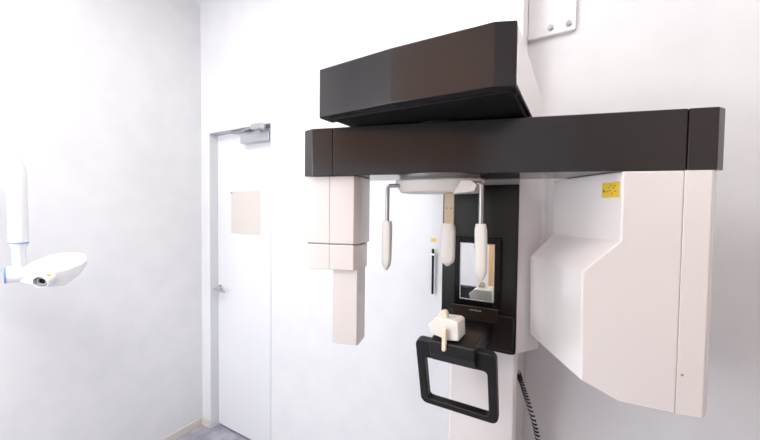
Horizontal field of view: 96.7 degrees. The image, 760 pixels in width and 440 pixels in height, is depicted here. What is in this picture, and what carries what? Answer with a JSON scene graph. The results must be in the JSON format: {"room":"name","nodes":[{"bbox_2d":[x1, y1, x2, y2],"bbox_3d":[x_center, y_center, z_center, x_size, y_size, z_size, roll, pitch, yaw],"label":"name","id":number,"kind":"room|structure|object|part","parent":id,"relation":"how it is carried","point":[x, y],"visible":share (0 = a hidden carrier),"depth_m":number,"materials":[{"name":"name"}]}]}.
{"room":"radiology room","nodes":[
{"label":"radiology room","id":0,"kind":"room"},
{"bbox_2d":[0,0,202,439],"bbox_3d":[-2.127,-0.077,1.324,0.200,3.300,3.250,2,2,30],"label":"wall","id":1,"kind":"structure","parent":0,"point":[100,100],"depth_m":1.99,"materials":[{"name":"paint"}]},
{"bbox_2d":[0,142,86,287],"bbox_3d":[-1.711,-0.029,1.425,0.708,0.678,0.218,0,2,-30],"label":"intraoral xray arm","id":2,"kind":"object","parent":1,"relation":"attached to","point":[53,270],"visible":1,"depth_m":1.49},
{"bbox_3d":[-1.772,-0.133,1.358,0.481,0.467,0.179,0,2,-24],"label":"curved arm","id":3,"kind":"part","parent":2,"relation":"part of","materials":[{"name":"white plastic"}]},
{"bbox_2d":[161,417,201,439],"bbox_3d":[-2.057,1.546,1.320,0.009,0.058,2.841,2,2,30],"label":"baseboard","id":4,"kind":"structure","parent":1,"relation":"attached to","point":[186,429],"depth_m":2.43,"materials":[{"name":"beige plastic"}]},
{"bbox_2d":[176,424,249,439],"bbox_3d":[-0.437,1.673,0.385,4.155,0.100,3.250,2,2,30],"label":"floor","id":5,"kind":"structure","parent":0,"point":[219,432],"depth_m":2.44,"materials":[{"name":"plastic"}]},
{"bbox_2d":[305,0,725,439],"bbox_3d":[0.341,0.233,1.090,1.080,2.746,0.777,2,2,30],"label":"scanner","id":6,"kind":"object","parent":5,"relation":"on","point":[619,293],"visible":1,"depth_m":0.90,"materials":[{"name":"white plastic"}]},
{"bbox_3d":[0.230,0.476,1.019,0.240,0.230,0.080,2,2,30],"label":"hand frame","id":7,"kind":"part","parent":6,"relation":"part of","materials":[{"name":"black plastic"}]},
{"bbox_3d":[0.339,0.182,1.185,0.120,0.201,0.004,2,2,30],"label":"mirror trim","id":8,"kind":"part","parent":6,"relation":"part of","materials":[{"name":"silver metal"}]},
{"bbox_2d":[460,243,493,301],"bbox_3d":[0.342,0.182,1.190,0.119,0.201,0.012,2,2,30],"label":"mirror","id":9,"kind":"object","parent":6,"relation":"on","point":[472,289],"depth_m":1.19,"materials":[{"name":"clear glass"}]},
{"bbox_3d":[0.341,0.180,1.189,0.160,0.240,0.017,2,2,30],"label":"mirror frame","id":10,"kind":"part","parent":6,"relation":"part of","materials":[{"name":"black plastic"}]},
{"bbox_3d":[0.351,0.167,1.204,0.263,0.577,0.026,2,2,30],"label":"panel","id":11,"kind":"part","parent":6,"relation":"part of","materials":[{"name":"black plastic"}]},
{"bbox_3d":[0.469,-0.360,1.372,0.212,1.578,0.138,2,2,30],"label":"rail","id":12,"kind":"part","parent":6,"relation":"part of","materials":[{"name":"white plastic"}]},
{"bbox_3d":[0.414,-0.343,0.918,0.001,0.121,0.541,2,2,30],"label":"panel","id":13,"kind":"part","parent":6,"relation":"part of","materials":[{"name":"white plastic"}]},
{"bbox_2d":[200,0,759,439],"bbox_3d":[0.350,-0.059,1.647,3.755,3.300,0.200,2,2,30],"label":"wall","id":14,"kind":"structure","parent":0,"point":[262,61],"depth_m":1.62,"materials":[{"name":"paint"}]},
{"bbox_2d":[202,417,210,428],"bbox_3d":[0.275,1.563,1.612,3.744,0.058,0.009,2,2,30],"label":"baseboard","id":15,"kind":"structure","parent":14,"relation":"attached to","point":[205,422],"depth_m":2.52,"materials":[{"name":"beige plastic"}]},
{"bbox_2d":[209,122,271,439],"bbox_3d":[-0.920,0.465,2.392,0.636,2.175,0.194,2,2,30],"label":"trim","id":16,"kind":"structure","parent":14,"relation":"attached to","point":[213,136],"depth_m":2.48,"materials":[{"name":"white"}]},
{"bbox_2d":[213,122,269,439],"bbox_3d":[-0.958,0.470,2.328,0.621,2.168,0.151,2,2,30],"label":"door","id":17,"kind":"structure","parent":14,"relation":"in","point":[243,289],"depth_m":2.37,"materials":[{"name":"white"}]},
{"bbox_3d":[-1.156,0.502,2.454,0.132,0.048,0.062,2,2,30],"label":"handle","id":18,"kind":"part","parent":17,"relation":"part of","materials":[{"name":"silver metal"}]},
{"bbox_3d":[-0.946,-0.604,2.301,0.180,0.020,0.025,2,2,30],"label":"closer rail","id":19,"kind":"part","parent":17,"relation":"part of","materials":[{"name":"silver metal"}]},
{"bbox_2d":[231,191,260,234],"bbox_3d":[-0.936,-0.049,2.344,0.307,0.300,0.007,2,2,30],"label":"paper notice","id":20,"kind":"object","parent":17,"relation":"attached to","point":[245,205],"visible":1,"depth_m":2.34,"materials":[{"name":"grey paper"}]},
{"bbox_3d":[-0.820,-0.587,2.192,0.252,0.039,0.103,2,2,30],"label":"closer arm","id":21,"kind":"part","parent":17,"relation":"part of","materials":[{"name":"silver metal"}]},
{"bbox_2d":[430,249,436,293],"bbox_3d":[0.248,0.240,1.579,0.023,0.212,0.032,2,2,30],"label":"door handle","id":22,"kind":"object","parent":14,"relation":"attached to","point":[432,253],"visible":1,"depth_m":1.57,"materials":[{"name":"black"}]},
{"bbox_2d":[528,0,576,41],"bbox_3d":[0.666,-0.866,1.308,0.165,0.298,0.030,2,2,30],"label":"wall bracket","id":23,"kind":"object","parent":14,"relation":"attached to","point":[547,18],"visible":1,"depth_m":1.31,"materials":[{"name":"white metal"}]}
]}

